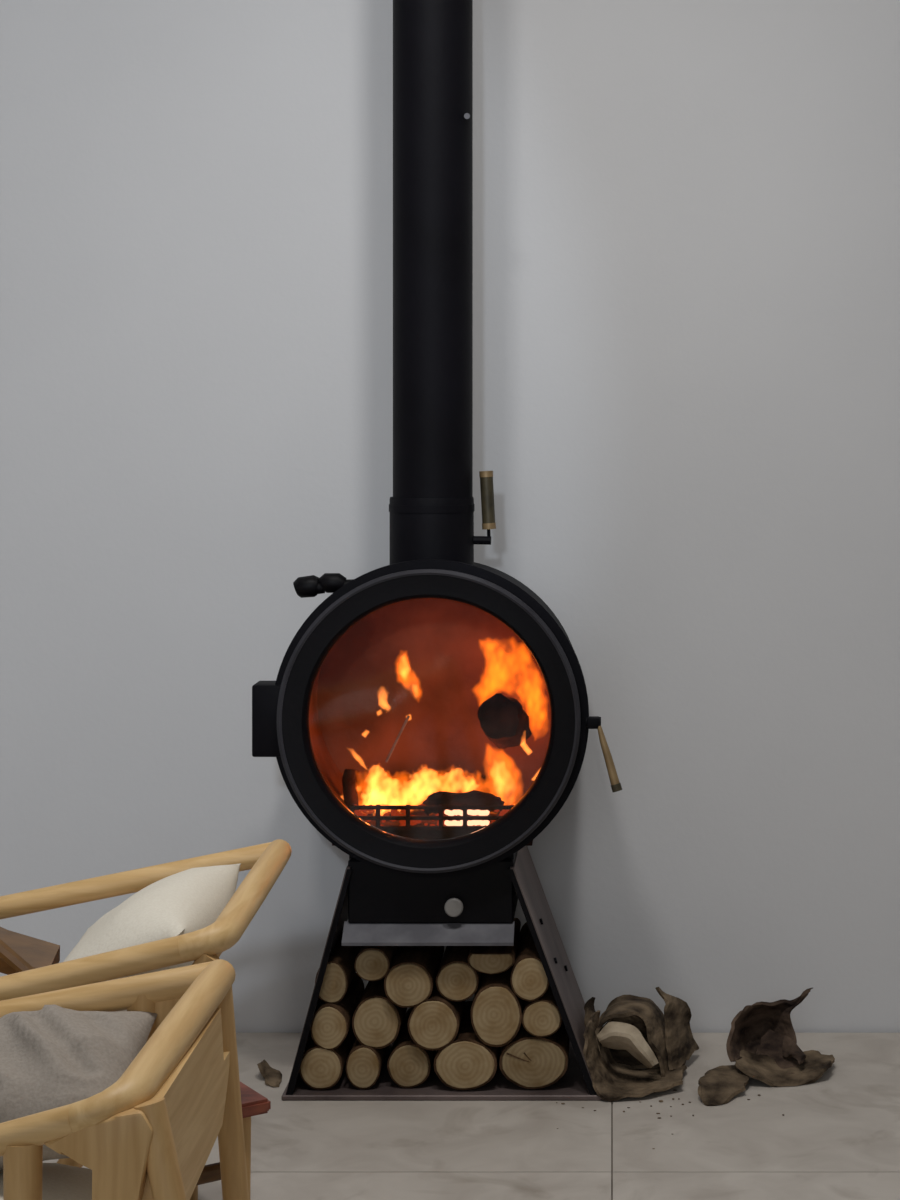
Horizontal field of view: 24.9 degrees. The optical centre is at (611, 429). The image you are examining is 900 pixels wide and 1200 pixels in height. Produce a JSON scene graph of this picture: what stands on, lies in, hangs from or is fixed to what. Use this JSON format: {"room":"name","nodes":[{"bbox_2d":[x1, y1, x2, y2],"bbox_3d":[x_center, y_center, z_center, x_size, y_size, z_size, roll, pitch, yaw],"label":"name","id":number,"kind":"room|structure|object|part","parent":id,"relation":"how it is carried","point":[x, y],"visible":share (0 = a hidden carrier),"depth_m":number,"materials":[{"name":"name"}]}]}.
{"room":"living room","nodes":[
{"label":"living room","id":0,"kind":"room"},
{"bbox_2d":[0,0,899,1032],"bbox_3d":[0.000,-0.233,4.310,6.200,3.020,0.150,0,0,0],"label":"wall","id":1,"kind":"structure","parent":0,"point":[686,213],"depth_m":4.24,"materials":[{"name":"paint"}]},
{"bbox_2d":[43,1033,899,1199],"bbox_3d":[0.000,1.317,1.442,6.500,0.120,5.885,0,0,0],"label":"floor","id":2,"kind":"structure","parent":0,"point":[837,1136],"depth_m":3.57,"materials":[{"name":"tile"}]},
{"bbox_2d":[0,959,248,1199],"bbox_3d":[-0.647,0.937,2.112,0.729,0.646,0.502,0,0,0],"label":"lounge chair","id":3,"kind":"object","parent":2,"relation":"on","point":[151,1134],"visible":0.98,"depth_m":2.06,"materials":[{"name":"brown wood"}]},
{"bbox_3d":[-0.564,0.967,1.931,0.042,0.580,0.036,0,0,0],"label":"leg","id":4,"kind":"part","parent":3,"relation":"part of","materials":[{"name":"brown wood"}]},
{"bbox_3d":[-0.757,0.725,1.931,0.494,0.162,0.030,0,0,0],"label":"arm","id":5,"kind":"part","parent":3,"relation":"part of","materials":[{"name":"brown wood"}]},
{"bbox_2d":[0,1163,91,1199],"bbox_3d":[-0.750,0.862,2.135,0.480,0.127,0.370,0,0,0],"label":"seat cushion","id":6,"kind":"object","parent":3,"relation":"on","point":[59,1181],"visible":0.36,"depth_m":2.19,"materials":[{"name":"beige fabric"}]},
{"bbox_2d":[0,1004,156,1168],"bbox_3d":[-0.745,0.741,2.236,0.466,0.191,0.203,0,0,0],"label":"pillow","id":7,"kind":"object","parent":6,"relation":"on","point":[53,1056],"visible":0.64,"depth_m":2.21,"materials":[{"name":"beige fabric"}]},
{"bbox_3d":[-0.730,0.684,2.345,0.563,0.137,0.036,0,0,0],"label":"arm","id":8,"kind":"part","parent":3,"relation":"part of","materials":[{"name":"brown wood"}]},
{"bbox_3d":[-0.543,0.953,2.345,0.042,0.609,0.036,0,0,0],"label":"leg","id":9,"kind":"part","parent":3,"relation":"part of","materials":[{"name":"brown wood"}]},
{"bbox_3d":[-0.462,0.643,2.135,0.072,0.058,0.446,0,0,7],"label":"rail","id":10,"kind":"part","parent":3,"relation":"part of","materials":[{"name":"brown wood"}]},
{"bbox_3d":[-0.370,0.950,1.907,0.190,0.619,0.030,0,0,25],"label":"leg","id":11,"kind":"part","parent":3,"relation":"part of","materials":[{"name":"brown wood"}]},
{"bbox_3d":[-0.433,0.945,2.346,0.075,0.627,0.031,0,0,-12],"label":"leg","id":12,"kind":"part","parent":3,"relation":"part of","materials":[{"name":"brown wood"}]},
{"bbox_2d":[0,839,291,1167],"bbox_3d":[-0.801,0.941,2.799,0.659,0.646,0.551,0,0,0],"label":"lounge chair","id":13,"kind":"object","parent":2,"relation":"on","point":[31,965],"visible":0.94,"depth_m":2.79,"materials":[{"name":"brown wood"}]},
{"bbox_3d":[-0.830,0.718,2.540,0.588,0.167,0.034,0,0,0],"label":"arm","id":14,"kind":"part","parent":13,"relation":"part of","materials":[{"name":"brown wood"}]},
{"bbox_3d":[-0.813,0.699,3.057,0.635,0.157,0.034,0,0,0],"label":"arm","id":15,"kind":"part","parent":13,"relation":"part of","materials":[{"name":"brown wood"}]},
{"bbox_3d":[-0.705,0.957,2.540,0.425,0.613,0.030,0,0,0],"label":"leg","id":16,"kind":"part","parent":13,"relation":"part of","materials":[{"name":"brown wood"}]},
{"bbox_2d":[63,863,240,1010],"bbox_3d":[-0.651,0.723,2.785,0.221,0.201,0.400,0,0,0],"label":"pillow","id":17,"kind":"object","parent":13,"relation":"on","point":[190,900],"visible":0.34,"depth_m":2.70,"materials":[{"name":"beige fabric"}]},
{"bbox_3d":[-0.510,0.643,2.796,0.076,0.049,0.547,0,0,0],"label":"rail","id":18,"kind":"part","parent":13,"relation":"part of","materials":[{"name":"brown wood"}]},
{"bbox_2d":[190,1082,270,1199],"bbox_3d":[-0.689,1.145,3.168,0.220,0.225,0.260,0,0,-35],"label":"table","id":19,"kind":"object","parent":2,"relation":"on","point":[254,1103],"visible":0.12,"depth_m":3.12,"materials":[{"name":"brown wood"}]},
{"bbox_3d":[-0.684,1.155,3.293,0.026,0.204,0.026,0,0,0],"label":"leg","id":20,"kind":"part","parent":19,"relation":"part of","materials":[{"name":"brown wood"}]},
{"bbox_3d":[-0.570,1.155,3.128,0.026,0.204,0.026,0,0,0],"label":"leg","id":21,"kind":"part","parent":19,"relation":"part of","materials":[{"name":"brown wood"}]},
{"bbox_2d":[257,1060,281,1086],"bbox_3d":[-0.663,1.242,3.922,0.052,0.030,0.106,0,0,0],"label":"chip","id":22,"kind":"object","parent":2,"relation":"on","point":[273,1077],"visible":1,"depth_m":3.92,"materials":[{"name":"brown wood"}]},
{"bbox_2d":[252,559,621,1100],"bbox_3d":[-0.328,0.750,3.952,0.695,1.013,0.376,0,0,0],"label":"wood stove","id":23,"kind":"object","parent":2,"relation":"on","point":[428,641],"visible":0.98,"depth_m":3.81,"materials":[{"name":"black paint"}]},
{"bbox_3d":[-0.554,1.040,3.970,0.123,0.435,0.340,0,0,0],"label":"plate","id":24,"kind":"part","parent":23,"relation":"part of","materials":[{"name":"metal"}]},
{"bbox_2d":[299,1024,355,1089],"bbox_3d":[-0.550,1.204,3.956,0.083,0.083,0.277,0,0,0],"label":"log","id":25,"kind":"object","parent":23,"relation":"in","point":[320,1068],"visible":0.56,"depth_m":3.82,"materials":[{"name":"brown wood"}]},
{"bbox_2d":[311,972,364,1049],"bbox_3d":[-0.533,1.127,3.948,0.071,0.086,0.267,0,0,0],"label":"log","id":26,"kind":"object","parent":25,"relation":"on","point":[331,1023],"visible":0.74,"depth_m":3.81,"materials":[{"name":"brown wood"}]},
{"bbox_2d":[315,932,360,1003],"bbox_3d":[-0.531,1.046,3.967,0.062,0.081,0.276,0,0,0],"label":"log","id":27,"kind":"object","parent":26,"relation":"on","point":[340,970],"visible":0.68,"depth_m":3.83,"materials":[{"name":"brown wood"}]},
{"bbox_2d":[346,1038,389,1088],"bbox_3d":[-0.470,1.204,3.963,0.066,0.083,0.283,0,0,0],"label":"log","id":28,"kind":"object","parent":23,"relation":"in","point":[364,1063],"visible":0.51,"depth_m":3.82,"materials":[{"name":"brown wood"}]},
{"bbox_2d":[352,977,406,1048],"bbox_3d":[-0.446,1.121,3.968,0.093,0.103,0.278,0,0,0],"label":"log","id":29,"kind":"object","parent":28,"relation":"on","point":[377,1021],"visible":0.61,"depth_m":3.83,"materials":[{"name":"brown wood"}]},
{"bbox_2d":[387,1007,435,1087],"bbox_3d":[-0.385,1.204,3.970,0.083,0.085,0.282,0,0,0],"label":"log","id":30,"kind":"object","parent":23,"relation":"on","point":[409,1065],"visible":0.58,"depth_m":3.83,"materials":[{"name":"brown wood"}]},
{"bbox_2d":[407,981,465,1049],"bbox_3d":[-0.337,1.120,3.954,0.098,0.098,0.288,0,0,0],"label":"log","id":31,"kind":"object","parent":30,"relation":"on","point":[434,1022],"visible":0.58,"depth_m":3.81,"materials":[{"name":"brown wood"}]},
{"bbox_2d":[384,946,443,1007],"bbox_3d":[-0.384,1.045,3.953,0.092,0.087,0.286,0,0,0],"label":"log","id":32,"kind":"object","parent":31,"relation":"on","point":[410,979],"visible":0.73,"depth_m":3.81,"materials":[{"name":"brown wood"}]},
{"bbox_2d":[354,946,397,980],"bbox_3d":[-0.452,1.007,3.961,0.067,0.062,0.302,0,0,0],"label":"log","id":33,"kind":"object","parent":32,"relation":"on","point":[372,963],"visible":0.51,"depth_m":3.81,"materials":[{"name":"brown wood"}]},
{"bbox_2d":[436,946,480,1001],"bbox_3d":[-0.293,1.041,3.964,0.081,0.078,0.287,0,0,0],"label":"log","id":34,"kind":"object","parent":31,"relation":"on","point":[457,980],"visible":0.7,"depth_m":3.82,"materials":[{"name":"brown wood"}]},
{"bbox_3d":[-0.342,0.542,3.785,0.562,0.562,0.036,0,0,0],"label":"door","id":35,"kind":"part","parent":23,"relation":"part of","materials":[{"name":"black metal"}]},
{"bbox_3d":[-0.342,0.542,3.772,0.566,0.566,0.016,0,0,0],"label":"rim trim","id":36,"kind":"part","parent":23,"relation":"part of","materials":[{"name":"metal"}]},
{"bbox_3d":[-0.342,0.542,3.790,0.453,0.453,0.004,0,0,0],"label":"glass pane","id":37,"kind":"part","parent":23,"relation":"part of","materials":[{"name":"clear glass"}]},
{"bbox_2d":[354,803,508,825],"bbox_3d":[-0.327,0.588,3.940,0.410,0.368,0.196,0,0,0],"label":"grate","id":38,"kind":"object","parent":23,"relation":"in","point":[357,812],"visible":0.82,"depth_m":3.85,"materials":[{"name":"black metal"}]},
{"bbox_2d":[342,769,358,810],"bbox_3d":[-0.509,0.704,3.943,0.033,0.087,0.057,0,0,-10],"label":"log","id":39,"kind":"object","parent":38,"relation":"in","point":[350,776],"visible":0.8,"depth_m":3.94,"materials":[{"name":"brown wood"}]},
{"bbox_2d":[385,716,409,762],"bbox_3d":[-0.411,0.592,3.880,0.051,0.088,0.006,0,0,-25],"label":"twig","id":40,"kind":"object","parent":38,"relation":"in","point":[408,717],"visible":1,"depth_m":3.88,"materials":[{"name":"wood"}]},
{"bbox_2d":[422,790,504,815],"bbox_3d":[-0.284,0.714,3.873,0.158,0.051,0.045,0,0,0],"label":"log","id":41,"kind":"object","parent":38,"relation":"on","point":[473,797],"visible":0.78,"depth_m":3.86,"materials":[{"name":"brown wood"}]},
{"bbox_3d":[-0.342,0.801,3.975,0.312,0.022,0.290,0,0,0],"label":"support plate","id":42,"kind":"part","parent":23,"relation":"part of","materials":[{"name":"black metal"}]},
{"bbox_3d":[-0.342,0.869,3.961,0.312,0.119,0.298,0,0,0],"label":"ash drawer","id":43,"kind":"part","parent":23,"relation":"part of","materials":[{"name":"black metal"}]},
{"bbox_2d":[368,770,504,813],"bbox_3d":[-0.350,0.725,4.024,0.272,0.096,0.083,0,0,0],"label":"fire","id":44,"kind":"object","parent":23,"relation":"in","point":[406,789],"visible":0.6,"depth_m":4.00,"materials":[{"name":"orange"}]},
{"bbox_3d":[-0.319,1.252,3.967,0.601,0.010,0.346,0,0,0],"label":"plate","id":45,"kind":"part","parent":23,"relation":"part of","materials":[{"name":"metal"}]},
{"bbox_2d":[389,0,495,564],"bbox_3d":[-0.344,-0.725,3.944,0.186,2.036,0.167,0,0,38],"label":"flue pipe","id":46,"kind":"object","parent":23,"relation":"on","point":[432,506],"visible":0.91,"depth_m":3.88,"materials":[{"name":"black metal"}]},
{"bbox_3d":[-0.259,0.203,3.950,0.045,0.040,0.017,0,0,0],"label":"damper handle","id":47,"kind":"part","parent":46,"relation":"part of","materials":[{"name":"black paint"}]},
{"bbox_3d":[-0.296,0.895,3.802,0.035,0.035,0.022,0,0,0],"label":"drawer knob","id":48,"kind":"part","parent":23,"relation":"part of","materials":[{"name":"metal"}]},
{"bbox_2d":[434,1001,499,1089],"bbox_3d":[-0.277,1.196,3.947,0.120,0.097,0.270,0,0,0],"label":"log","id":49,"kind":"object","parent":23,"relation":"in","point":[467,1063],"visible":0.58,"depth_m":3.81,"materials":[{"name":"brown wood"}]},
{"bbox_2d":[471,965,523,1046],"bbox_3d":[-0.218,1.103,3.946,0.098,0.119,0.272,0,0,0],"label":"log","id":50,"kind":"object","parent":49,"relation":"on","point":[496,1010],"visible":0.66,"depth_m":3.81,"materials":[{"name":"brown wood"}]},
{"bbox_2d":[468,918,520,974],"bbox_3d":[-0.229,1.009,3.967,0.090,0.041,0.286,0,0,0],"label":"log","id":51,"kind":"object","parent":50,"relation":"on","point":[491,960],"visible":0.61,"depth_m":3.83,"materials":[{"name":"brown wood"}]},
{"bbox_2d":[478,693,531,749],"bbox_3d":[-0.207,0.566,3.936,0.091,0.114,0.105,0,0,18],"label":"log","id":52,"kind":"object","parent":23,"relation":"in","point":[503,720],"visible":1,"depth_m":3.90,"materials":[{"name":"brown wood"}]},
{"bbox_2d":[499,1020,569,1088],"bbox_3d":[-0.148,1.195,3.958,0.131,0.099,0.282,0,0,0],"label":"log","id":53,"kind":"object","parent":23,"relation":"on","point":[528,1061],"visible":0.66,"depth_m":3.82,"materials":[{"name":"brown wood"}]},
{"bbox_2d":[522,984,561,1036],"bbox_3d":[-0.132,1.109,3.957,0.076,0.071,0.290,0,0,0],"label":"log","id":54,"kind":"object","parent":53,"relation":"on","point":[541,1017],"visible":0.55,"depth_m":3.81,"materials":[{"name":"brown wood"}]},
{"bbox_2d":[510,922,548,1001],"bbox_3d":[-0.155,1.034,3.960,0.074,0.086,0.303,0,0,0],"label":"log","id":55,"kind":"object","parent":54,"relation":"on","point":[529,981],"visible":0.63,"depth_m":3.81,"materials":[{"name":"brown wood"}]},
{"bbox_3d":[-0.108,1.040,3.970,0.166,0.435,0.340,0,0,0],"label":"plate","id":56,"kind":"part","parent":23,"relation":"part of","materials":[{"name":"metal"}]},
{"bbox_3d":[-0.035,0.549,3.799,0.028,0.021,0.026,0,0,0],"label":"handle","id":57,"kind":"part","parent":23,"relation":"part of","materials":[{"name":"black paint"}]},
{"bbox_2d":[583,1010,686,1101],"bbox_3d":[0.046,1.197,3.892,0.202,0.120,0.216,0,0,0],"label":"bark curl","id":58,"kind":"object","parent":2,"relation":"on","point":[612,1080],"visible":0.94,"depth_m":3.86,"materials":[{"name":"brown wood"}]},
{"bbox_2d":[584,987,698,1076],"bbox_3d":[0.059,1.175,3.970,0.231,0.163,0.248,0,0,0],"label":"bark curl","id":59,"kind":"object","parent":2,"relation":"on","point":[637,1034],"visible":0.91,"depth_m":3.96,"materials":[{"name":"brown wood"}]},
{"bbox_2d":[556,1089,783,1148],"bbox_3d":[0.070,1.256,3.725,0.467,0.003,0.346,0,0,22],"label":"crumbs","id":60,"kind":"object","parent":2,"relation":"on","point":[675,1089],"visible":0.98,"depth_m":3.77,"materials":[{"name":"brown wood"}]},
{"bbox_2d":[698,1065,748,1105],"bbox_3d":[0.213,1.244,3.858,0.092,0.026,0.199,0,0,11],"label":"chip","id":61,"kind":"object","parent":2,"relation":"on","point":[718,1085],"visible":0.95,"depth_m":3.83,"materials":[{"name":"brown wood"}]},
{"bbox_2d":[726,988,834,1086],"bbox_3d":[0.330,1.182,3.953,0.195,0.149,0.204,0,0,22],"label":"bark curl","id":62,"kind":"object","parent":2,"relation":"on","point":[761,1043],"visible":1,"depth_m":3.98,"materials":[{"name":"brown wood"}]}
]}

